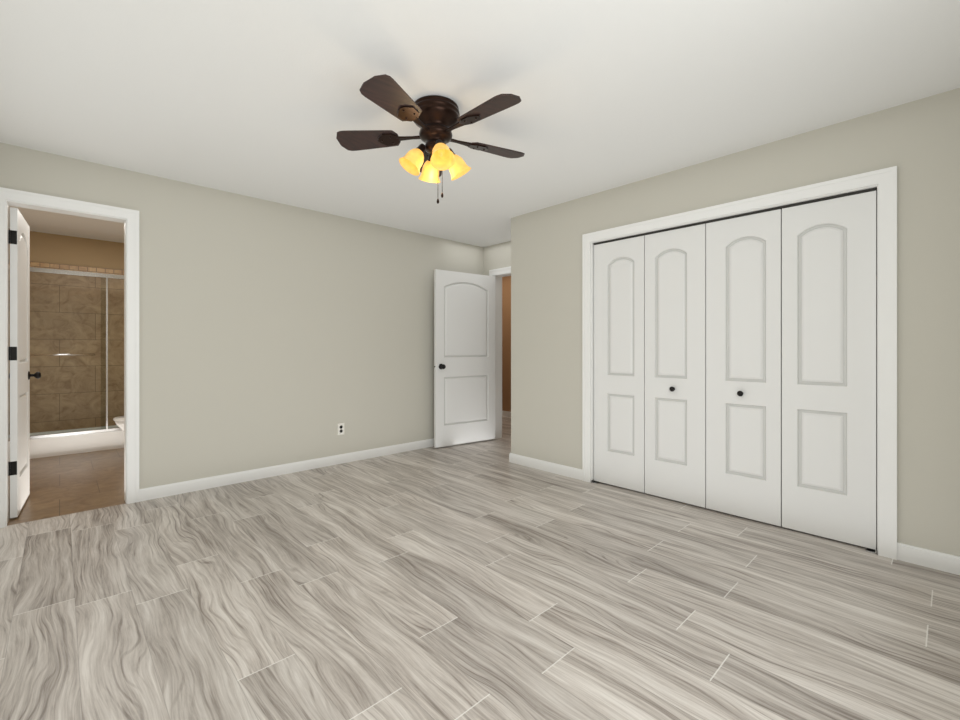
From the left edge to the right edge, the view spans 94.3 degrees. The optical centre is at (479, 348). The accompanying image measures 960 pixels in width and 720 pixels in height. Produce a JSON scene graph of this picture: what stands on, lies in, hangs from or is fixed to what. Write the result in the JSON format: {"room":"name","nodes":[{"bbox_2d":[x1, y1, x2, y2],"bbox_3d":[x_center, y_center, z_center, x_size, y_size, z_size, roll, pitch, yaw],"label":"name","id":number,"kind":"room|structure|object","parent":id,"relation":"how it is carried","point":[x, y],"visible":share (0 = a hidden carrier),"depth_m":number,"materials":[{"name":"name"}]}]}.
{"room":"empty bedroom","nodes":[
{"label":"empty bedroom","id":0,"kind":"room"},
{"bbox_2d":[9,228,123,269],"bbox_3d":[-4.589,-0.090,5.404,1.530,2.440,0.120,0,0,-43],"label":"wall","id":1,"kind":"structure","parent":0,"point":[64,250],"depth_m":5.20,"materials":[{"name":"beige paint"}]},
{"bbox_2d":[8,259,123,434],"bbox_3d":[-4.377,0.030,5.165,1.570,2.000,0.520,0,0,-43],"label":"tiled wall","id":2,"kind":"structure","parent":1,"relation":"attached to","point":[74,337],"depth_m":5.17,"materials":[{"name":"brown tile"}]},
{"bbox_2d":[0,142,482,488],"bbox_3d":[-1.612,-0.090,4.255,4.680,2.440,0.120,0,0,-43],"label":"wall","id":3,"kind":"structure","parent":0,"point":[271,333],"depth_m":3.90,"materials":[{"name":"grey paint"}]},
{"bbox_2d":[8,207,40,517],"bbox_3d":[-3.279,0.090,3.174,0.171,2.055,0.611,0,0,-40],"label":"door","id":4,"kind":"structure","parent":3,"relation":"in","point":[20,375],"depth_m":3.03,"materials":[{"name":"white paint"}]},
{"bbox_2d":[0,187,138,527],"bbox_3d":[-2.845,0.054,3.090,0.749,2.151,0.164,0,0,-43],"label":"door frame","id":5,"kind":"structure","parent":3,"relation":"attached to","point":[129,218],"depth_m":3.22,"materials":[{"name":"white paint"}]},
{"bbox_2d":[139,438,433,501],"bbox_3d":[-1.240,1.085,4.514,3.542,0.090,0.014,0,0,-43],"label":"baseboard","id":6,"kind":"structure","parent":3,"relation":"attached to","point":[149,493],"depth_m":3.93,"materials":[{"name":"white paint"}]},
{"bbox_2d":[338,423,343,434],"bbox_3d":[-1.371,0.790,4.393,0.070,0.114,0.010,0,0,-43],"label":"electrical outlet","id":7,"kind":"object","parent":3,"relation":"attached to","point":[340,428],"visible":1,"depth_m":4.39,"materials":[{"name":"white plastic"}]},
{"bbox_2d":[434,269,494,447],"bbox_3d":[-0.163,0.108,5.295,0.871,2.020,0.171,0,0,-36],"label":"entry door","id":8,"kind":"structure","parent":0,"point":[464,358],"depth_m":5.25,"materials":[{"name":"white paint"}]},
{"bbox_2d":[0,416,959,719],"bbox_3d":[-0.680,1.155,4.331,6.140,0.050,8.410,0,0,-43],"label":"floor","id":9,"kind":"structure","parent":0,"point":[482,580],"depth_m":1.96,"materials":[{"name":"grey wood"}]},
{"bbox_2d":[8,425,123,461],"bbox_3d":[-4.371,1.030,5.159,1.538,0.200,0.504,0,0,-43],"label":"bathtub","id":10,"kind":"object","parent":9,"relation":"on","point":[61,445],"visible":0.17,"depth_m":4.84,"materials":[{"name":"white ceramic"}]},
{"bbox_2d":[8,265,123,440],"bbox_3d":[-4.209,0.043,4.987,1.546,1.775,0.089,0,0,-43],"label":"shower door","id":11,"kind":"structure","parent":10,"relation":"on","point":[73,273],"depth_m":4.87,"materials":[{"name":"clear glass"}]},
{"bbox_2d":[113,416,123,430],"bbox_3d":[-3.457,0.735,4.781,0.754,0.790,0.460,0,0,-43],"label":"toilet","id":12,"kind":"object","parent":9,"relation":"on","point":[119,421],"visible":0.1,"depth_m":4.51,"materials":[{"name":"white ceramic"}]},
{"bbox_2d":[0,0,959,246],"bbox_3d":[-0.977,-1.335,3.583,4.680,0.050,7.730,0,0,-43],"label":"ceiling","id":13,"kind":"structure","parent":0,"point":[264,99],"depth_m":2.21,"materials":[{"name":"white paint"}]},
{"bbox_2d":[336,74,524,203],"bbox_3d":[-0.210,-1.042,2.389,1.067,0.535,1.037,0,0,-43],"label":"fan","id":14,"kind":"object","parent":13,"relation":"hanging from","point":[436,119],"visible":1,"depth_m":2.33,"materials":[{"name":"brown wood"}]},
{"bbox_2d":[483,241,510,275],"bbox_3d":[0.505,-0.090,5.333,0.120,2.440,1.220,0,0,-43],"label":"wall","id":15,"kind":"structure","parent":0,"point":[496,256],"depth_m":5.56,"materials":[{"name":"grey paint"}]},
{"bbox_2d":[489,266,510,438],"bbox_3d":[0.529,0.067,5.308,0.164,2.126,1.032,0,0,-43],"label":"door frame","id":16,"kind":"structure","parent":15,"relation":"attached to","point":[499,273],"depth_m":5.62,"materials":[{"name":"white paint"}]},
{"bbox_2d":[502,276,510,411],"bbox_3d":[0.798,-0.090,7.150,0.120,2.440,6.340,0,0,-43],"label":"wall","id":17,"kind":"structure","parent":0,"point":[506,343],"depth_m":7.42,"materials":[{"name":"brown paint"}]},
{"bbox_2d":[502,411,510,416],"bbox_3d":[0.749,1.085,7.104,0.014,0.090,6.100,0,0,-43],"label":"baseboard","id":18,"kind":"structure","parent":17,"relation":"attached to","point":[504,413],"depth_m":7.42,"materials":[{"name":"white paint"}]},
{"bbox_2d":[511,88,959,555],"bbox_3d":[1.801,-0.090,3.373,0.690,2.440,3.610,0,0,-43],"label":"wall","id":19,"kind":"structure","parent":0,"point":[917,143],"depth_m":2.52,"materials":[{"name":"grey paint"}]},
{"bbox_2d":[509,453,581,479],"bbox_3d":[0.592,1.085,4.140,0.014,0.090,0.863,0,0,-43],"label":"baseboard","id":20,"kind":"structure","parent":19,"relation":"attached to","point":[572,472],"depth_m":4.11,"materials":[{"name":"white paint"}]},
{"bbox_2d":[591,187,876,553],"bbox_3d":[1.588,0.116,3.131,0.075,2.029,1.806,0,0,-43],"label":"bifold closet door","id":21,"kind":"structure","parent":19,"relation":"in","point":[735,364],"depth_m":2.93,"materials":[{"name":"white paint"}]},
{"bbox_2d":[582,166,896,559],"bbox_3d":[1.607,0.074,3.148,0.143,2.111,1.972,0,0,-43],"label":"trim","id":22,"kind":"structure","parent":19,"relation":"attached to","point":[884,181],"depth_m":2.44,"materials":[{"name":"white paint"}]},
{"bbox_2d":[897,542,959,574],"bbox_3d":[2.462,1.085,2.160,0.014,0.090,0.639,0,0,-43],"label":"baseboard","id":23,"kind":"structure","parent":19,"relation":"attached to","point":[937,560],"depth_m":2.30,"materials":[{"name":"white paint"}]}
]}

